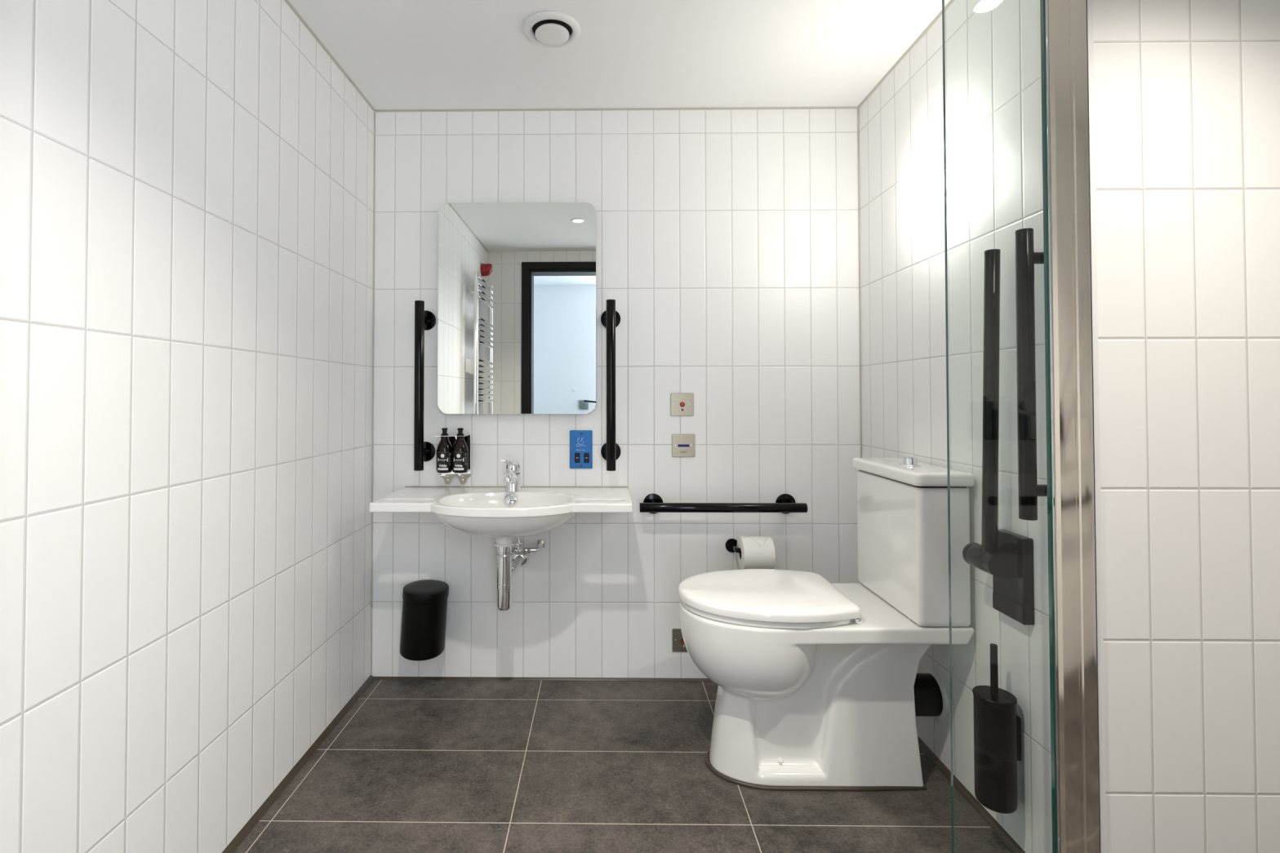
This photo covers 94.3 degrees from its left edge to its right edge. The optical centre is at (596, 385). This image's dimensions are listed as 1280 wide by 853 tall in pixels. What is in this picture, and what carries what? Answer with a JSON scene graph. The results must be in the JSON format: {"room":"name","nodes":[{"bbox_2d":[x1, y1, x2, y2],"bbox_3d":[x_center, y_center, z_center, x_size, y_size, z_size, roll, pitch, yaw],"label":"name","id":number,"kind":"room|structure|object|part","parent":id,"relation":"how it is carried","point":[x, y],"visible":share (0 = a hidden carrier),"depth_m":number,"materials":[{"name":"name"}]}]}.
{"room":"accessible bathroom","nodes":[
{"label":"accessible bathroom","id":0,"kind":"room"},
{"bbox_2d":[0,0,374,852],"bbox_3d":[-0.937,0.002,1.057,0.120,2.188,2.450,0,-1,1],"label":"wall","id":1,"kind":"structure","parent":0,"point":[187,186],"depth_m":1.22,"materials":[{"name":"tile"}]},
{"bbox_2d":[222,675,373,852],"bbox_3d":[-0.867,1.090,1.121,0.015,0.015,2.280,0,-1,1],"label":"trim","id":2,"kind":"structure","parent":1,"relation":"attached to","point":[249,826],"depth_m":1.67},
{"bbox_2d":[284,0,375,111],"bbox_3d":[-0.873,-1.087,1.158,0.006,0.006,2.274,0,-1,1],"label":"trim","id":3,"kind":"structure","parent":1,"relation":"attached to","point":[287,2],"depth_m":1.90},
{"bbox_2d":[372,106,860,678],"bbox_3d":[0.074,0.025,2.329,2.110,2.188,0.120,0,-1,1],"label":"wall","id":4,"kind":"structure","parent":0,"point":[727,240],"depth_m":2.27,"materials":[{"name":"tile"}]},
{"bbox_2d":[370,112,375,675],"bbox_3d":[-0.859,0.027,2.279,0.006,2.174,0.006,0,-1,1],"label":"trim","id":5,"kind":"structure","parent":4,"relation":"attached to","point":[374,113],"depth_m":2.28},
{"bbox_2d":[400,579,448,661],"bbox_3d":[-0.631,0.858,2.177,0.172,0.244,0.178,0,-1,1],"label":"bin","id":6,"kind":"object","parent":4,"relation":"attached to","point":[424,602],"visible":1,"depth_m":2.11,"materials":[{"name":"black paint"}]},
{"bbox_3d":[-0.627,0.757,2.179,0.164,0.044,0.178,0,-1,1],"label":"bin lid","id":7,"kind":"part","parent":6,"relation":"part of","materials":[{"name":"black paint"}]},
{"bbox_2d":[413,300,435,471],"bbox_3d":[-0.656,0.000,2.227,0.076,0.627,0.102,0,-1,1],"label":"grab rail","id":8,"kind":"object","parent":4,"relation":"attached to","point":[424,320],"visible":1,"depth_m":2.18,"materials":[{"name":"black metal"}]},
{"bbox_3d":[-0.656,0.252,2.235,0.025,0.025,0.070,0,-1,1],"label":"post","id":9,"kind":"part","parent":8,"relation":"part of","materials":[{"name":"black metal"}]},
{"bbox_3d":[-0.656,-0.252,2.244,0.025,0.025,0.070,0,-1,1],"label":"post","id":10,"kind":"part","parent":8,"relation":"part of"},
{"bbox_2d":[435,434,471,484],"bbox_3d":[-0.540,0.282,2.228,0.118,0.191,0.088,0,-1,1],"label":"bracket","id":11,"kind":"object","parent":4,"relation":"attached to","point":[447,477],"visible":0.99,"depth_m":2.27,"materials":[{"name":"silver metal"}]},
{"bbox_2d":[436,427,452,473],"bbox_3d":[-0.568,0.242,2.218,0.059,0.167,0.059,0,-1,1],"label":"soap bottle","id":12,"kind":"object","parent":11,"relation":"in","point":[444,449],"visible":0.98,"depth_m":2.20,"materials":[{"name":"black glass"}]},
{"bbox_2d":[437,453,448,470],"bbox_3d":[-0.569,0.282,2.192,0.038,0.061,0.007,0,-1,1],"label":"print","id":13,"kind":"object","parent":12,"relation":"attached to","point":[442,459],"depth_m":2.19},
{"bbox_2d":[435,434,470,436],"bbox_3d":[-0.540,0.187,2.229,0.112,0.001,0.086,0,-1,1],"label":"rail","id":14,"kind":"object","parent":11,"relation":"attached to","point":[449,435],"depth_m":2.21,"materials":[{"name":"silver metal"}]},
{"bbox_3d":[-0.540,0.267,2.271,0.113,0.157,0.002,0,-1,1],"label":"plate","id":15,"kind":"part","parent":11,"relation":"part of","materials":[{"name":"silver metal"}]},
{"bbox_2d":[452,427,468,473],"bbox_3d":[-0.509,0.242,2.218,0.059,0.167,0.059,0,-1,1],"label":"soap bottle","id":16,"kind":"object","parent":11,"relation":"in","point":[460,451],"visible":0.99,"depth_m":2.20,"materials":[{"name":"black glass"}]},
{"bbox_2d":[453,453,463,470],"bbox_3d":[-0.510,0.282,2.191,0.038,0.061,0.007,0,-1,1],"label":"print","id":17,"kind":"object","parent":16,"relation":"attached to","point":[458,458],"depth_m":2.19},
{"bbox_2d":[369,485,632,537],"bbox_3d":[-0.309,0.444,2.050,0.856,0.126,0.430,0,-1,1],"label":"washbasin","id":18,"kind":"object","parent":4,"relation":"attached to","point":[482,511],"visible":0.99,"depth_m":1.93,"materials":[{"name":"white ceramic"}]},
{"bbox_2d":[500,458,520,492],"bbox_3d":[-0.311,0.323,2.128,0.056,0.125,0.151,0,-1,7],"label":"mixer tap","id":19,"kind":"object","parent":18,"relation":"on","point":[512,477],"visible":1,"depth_m":2.15,"materials":[{"name":"silver metal"}]},
{"bbox_3d":[-0.315,0.280,2.127,0.043,0.039,0.089,0,-1,9],"label":"lever","id":20,"kind":"part","parent":19,"relation":"part of","materials":[{"name":"silver metal"}]},
{"bbox_3d":[-0.306,0.331,2.115,0.041,0.060,0.117,0,-1,1],"label":"spout","id":21,"kind":"part","parent":19,"relation":"part of","materials":[{"name":"silver metal"}]},
{"bbox_2d":[493,537,528,610],"bbox_3d":[-0.304,0.636,2.126,0.072,0.254,0.279,0,-1,6],"label":"trap","id":22,"kind":"object","parent":18,"relation":"attached to","point":[508,562],"visible":0.95,"depth_m":2.00,"materials":[{"name":"silver metal"}]},
{"bbox_2d":[497,576,511,610],"bbox_3d":[-0.314,0.707,2.021,0.051,0.110,0.051,0,-1,1],"label":"cup","id":23,"kind":"object","parent":22,"relation":"on","point":[504,583],"depth_m":2.00,"materials":[{"name":"silver metal"}]},
{"bbox_2d":[437,202,596,413],"bbox_3d":[-0.302,-0.295,2.265,0.604,0.807,0.026,0,-1,1],"label":"mirror","id":24,"kind":"object","parent":4,"relation":"attached to","point":[517,307],"visible":1,"depth_m":2.25,"materials":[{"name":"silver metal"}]},
{"bbox_2d":[511,537,544,553],"bbox_3d":[-0.253,0.565,2.214,0.111,0.104,0.098,0,-1,1],"label":"valve","id":25,"kind":"object","parent":4,"relation":"attached to","point":[540,543],"visible":0.94,"depth_m":2.17,"materials":[{"name":"silver metal"}]},
{"bbox_2d":[537,540,544,547],"bbox_3d":[-0.210,0.604,2.260,0.027,0.028,0.004,0,-1,1],"label":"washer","id":26,"kind":"object","parent":25,"relation":"in","point":[539,541],"depth_m":2.26,"materials":[{"name":"metal"}]},
{"bbox_2d":[373,676,711,681],"bbox_3d":[0.074,1.113,2.245,1.869,0.008,0.008,0,-1,1],"label":"trim","id":27,"kind":"structure","parent":4,"relation":"attached to","point":[375,677],"depth_m":2.25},
{"bbox_2d":[569,430,592,468],"bbox_3d":[-0.059,0.244,2.263,0.087,0.146,0.007,0,-1,1],"label":"socket","id":28,"kind":"object","parent":4,"relation":"attached to","point":[580,441],"visible":1,"depth_m":2.26,"materials":[{"name":"blue plastic"}]},
{"bbox_2d":[574,453,579,462],"bbox_3d":[-0.073,0.276,2.261,0.021,0.038,0.002,0,-1,1],"label":"socket","id":29,"kind":"object","parent":28,"relation":"attached to","point":[576,455],"depth_m":2.26,"materials":[{"name":"black plastic"}]},
{"bbox_2d":[583,453,589,462],"bbox_3d":[-0.037,0.276,2.260,0.021,0.038,0.002,0,-1,1],"label":"socket","id":30,"kind":"object","parent":28,"relation":"attached to","point":[586,455],"depth_m":2.26,"materials":[{"name":"black plastic"}]},
{"bbox_2d":[600,299,620,471],"bbox_3d":[0.054,-0.002,2.218,0.076,0.629,0.102,0,-1,1],"label":"grab rail","id":31,"kind":"object","parent":4,"relation":"attached to","point":[611,317],"visible":1,"depth_m":2.17,"materials":[{"name":"black metal"}]},
{"bbox_2d":[375,106,857,111],"bbox_3d":[0.073,-1.067,2.285,1.858,0.006,0.006,0,-1,1],"label":"trim","id":32,"kind":"structure","parent":4,"relation":"attached to","point":[834,107],"depth_m":2.29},
{"bbox_2d":[671,628,688,652],"bbox_3d":[0.331,0.966,2.240,0.087,0.087,0.015,0,-1,1],"label":"plate","id":33,"kind":"object","parent":4,"relation":"attached to","point":[677,642],"visible":0.61,"depth_m":2.25,"materials":[{"name":"metal"}]},
{"bbox_2d":[671,393,693,415],"bbox_3d":[0.328,0.072,2.259,0.087,0.087,0.010,0,-1,1],"label":"plate","id":34,"kind":"object","parent":4,"relation":"attached to","point":[682,404],"visible":1,"depth_m":2.26,"materials":[{"name":"metal"}]},
{"bbox_2d":[671,434,694,457],"bbox_3d":[0.333,0.228,2.259,0.087,0.087,0.006,0,-1,1],"label":"plate","id":35,"kind":"object","parent":4,"relation":"attached to","point":[682,445],"visible":1,"depth_m":2.26,"materials":[{"name":"metal"}]},
{"bbox_2d":[639,493,807,514],"bbox_3d":[0.464,0.448,2.205,0.609,0.076,0.102,0,-1,1],"label":"grab rail","id":36,"kind":"object","parent":4,"relation":"attached to","point":[785,504],"visible":1,"depth_m":2.16,"materials":[{"name":"black metal"}]},
{"bbox_2d":[724,538,741,553],"bbox_3d":[0.566,0.606,2.202,0.154,0.052,0.098,0,-1,1],"label":"toilet roll holder","id":37,"kind":"object","parent":4,"relation":"attached to","point":[731,544],"visible":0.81,"depth_m":2.24,"materials":[{"name":"black metal"}]},
{"bbox_3d":[0.575,0.604,2.199,0.136,0.019,0.091,0,-1,1],"label":"arm","id":38,"kind":"part","parent":37,"relation":"part of"},
{"bbox_2d":[737,536,775,568],"bbox_3d":[0.581,0.612,2.162,0.112,0.123,0.122,0,-1,1],"label":"toilet roll","id":39,"kind":"object","parent":37,"relation":"on","point":[757,552],"visible":0.91,"depth_m":2.11,"materials":[{"name":"white paper"}]},
{"bbox_2d":[857,109,862,457],"bbox_3d":[1.006,0.026,2.255,0.006,2.174,0.006,0,-1,1],"label":"trim","id":40,"kind":"structure","parent":4,"relation":"attached to","point":[857,109],"depth_m":2.26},
{"bbox_2d":[288,0,950,109],"bbox_3d":[0.648,-1.122,1.117,3.290,0.060,2.570,0,-1,1],"label":"ceiling","id":41,"kind":"structure","parent":0,"point":[399,54],"depth_m":1.90,"materials":[{"name":"paint"}]},
{"bbox_2d":[523,10,580,48],"bbox_3d":[-0.134,-1.067,1.791,0.173,0.022,0.173,0,-1,1],"label":"air vent","id":42,"kind":"object","parent":41,"relation":"attached to","point":[547,28],"visible":1,"depth_m":1.77,"materials":[{"name":"white plastic"}]},
{"bbox_2d":[233,679,1013,852],"bbox_3d":[0.650,1.127,1.151,3.290,0.060,2.420,0,-1,1],"label":"floor","id":43,"kind":"structure","parent":0,"point":[412,766],"depth_m":1.61,"materials":[{"name":"tile"}]},
{"bbox_2d":[678,456,974,791],"bbox_3d":[0.618,0.659,1.743,0.752,0.904,0.412,0,-1,1],"label":"toilet","id":44,"kind":"object","parent":43,"relation":"on","point":[815,677],"visible":1,"depth_m":1.63,"materials":[{"name":"white ceramic"}]},
{"bbox_3d":[0.471,0.634,1.746,0.444,0.017,0.391,0,-1,1],"label":"seat","id":45,"kind":"part","parent":44,"relation":"part of","materials":[{"name":"white plastic"}]},
{"bbox_3d":[0.479,0.608,1.746,0.474,0.034,0.406,0,-1,1],"label":"seat lid","id":46,"kind":"part","parent":44,"relation":"part of","materials":[{"name":"white plastic"}]},
{"bbox_3d":[0.914,0.249,1.747,0.158,0.035,0.412,0,-1,1],"label":"cistern lid","id":47,"kind":"part","parent":44,"relation":"part of","materials":[{"name":"white ceramic"}]},
{"bbox_2d":[942,0,1060,852],"bbox_3d":[0.806,0.041,1.184,0.205,2.088,0.014,0,-1,1],"label":"screen","id":48,"kind":"object","parent":43,"relation":"on","point":[1043,3],"visible":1,"depth_m":1.18,"materials":[{"name":"clear glass"}]},
{"bbox_2d":[1047,0,1099,852],"bbox_3d":[0.949,0.004,1.184,0.080,2.186,0.016,0,-1,1],"label":"post","id":49,"kind":"object","parent":43,"relation":"on","point":[1076,615],"visible":1,"depth_m":1.18,"materials":[{"name":"silver metal"}]},
{"bbox_2d":[858,0,1163,852],"bbox_3d":[1.062,0.013,1.720,0.120,2.188,1.073,0,-1,1],"label":"wall","id":50,"kind":"structure","parent":0,"point":[993,47],"depth_m":1.41,"materials":[{"name":"tile"}]},
{"bbox_2d":[857,0,954,107],"bbox_3d":[0.998,-1.078,1.737,0.006,0.006,1.067,0,-1,1],"label":"trim","id":51,"kind":"structure","parent":50,"relation":"attached to","point":[950,2],"depth_m":1.90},
{"bbox_2d":[914,669,948,722],"bbox_3d":[0.948,0.914,1.753,0.109,0.142,0.136,0,-1,1],"label":"pipe","id":52,"kind":"object","parent":50,"relation":"attached to","point":[931,699],"visible":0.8,"depth_m":1.71,"materials":[{"name":"black plastic"}]},
{"bbox_2d":[917,736,1025,852],"bbox_3d":[0.995,1.099,1.701,0.015,0.015,1.073,0,-1,1],"label":"trim","id":53,"kind":"structure","parent":50,"relation":"attached to","point":[988,819],"depth_m":1.56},
{"bbox_2d":[972,643,1021,813],"bbox_3d":[0.942,0.798,1.398,0.090,0.371,0.088,-1,-1,43],"label":"toilet brush","id":54,"kind":"object","parent":50,"relation":"attached to","point":[997,724],"visible":1,"depth_m":1.37,"materials":[{"name":"black paint"}]},
{"bbox_3d":[0.941,0.671,1.401,0.017,0.116,0.017,0,-1,1],"label":"handle","id":55,"kind":"part","parent":54,"relation":"part of","materials":[{"name":"black paint"}]},
{"bbox_3d":[0.941,0.733,1.400,0.088,0.008,0.088,0,-1,1],"label":"brush lid","id":56,"kind":"part","parent":54,"relation":"part of","materials":[{"name":"black paint"}]},
{"bbox_2d":[962,248,1034,625],"bbox_3d":[0.950,0.112,1.416,0.095,0.870,0.120,0,-1,1],"label":"support rail","id":57,"kind":"object","parent":50,"relation":"attached to","point":[1007,556],"visible":1,"depth_m":1.39,"materials":[{"name":"black metal"}]},
{"bbox_3d":[0.938,0.037,1.408,0.046,0.720,0.035,0,-1,1],"label":"rail arm","id":58,"kind":"part","parent":57,"relation":"part of"},
{"bbox_3d":[0.986,0.449,1.404,0.023,0.196,0.110,0,-1,1],"label":"wall plate","id":59,"kind":"part","parent":57,"relation":"part of","materials":[{"name":"black metal"}]},
{"bbox_2d":[1014,227,1047,520],"bbox_3d":[0.945,-0.025,1.254,0.101,0.613,0.076,0,-1,1],"label":"grab rail","id":60,"kind":"object","parent":50,"relation":"attached to","point":[1028,490],"visible":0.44,"depth_m":1.24,"materials":[{"name":"black plastic"}]},
{"bbox_3d":[0.956,-0.271,1.259,0.071,0.025,0.025,0,-1,1],"label":"post","id":61,"kind":"part","parent":60,"relation":"part of","materials":[{"name":"black metal"}]},
{"bbox_3d":[0.956,0.221,1.250,0.071,0.025,0.025,0,-1,1],"label":"post","id":62,"kind":"part","parent":60,"relation":"part of","materials":[{"name":"black metal"}]},
{"bbox_2d":[1086,0,1106,852],"bbox_3d":[0.996,0.003,1.184,0.011,2.188,0.008,0,-1,1],"label":"trim","id":63,"kind":"structure","parent":50,"relation":"attached to","point":[1090,42],"depth_m":1.18,"materials":[{"name":"white metal"}]},
{"bbox_2d":[1147,0,1279,852],"bbox_3d":[1.646,0.004,1.236,1.060,2.188,0.120,0,-1,1],"label":"wall","id":64,"kind":"structure","parent":0,"point":[1214,65],"depth_m":1.18,"materials":[{"name":"tile"}]}
]}

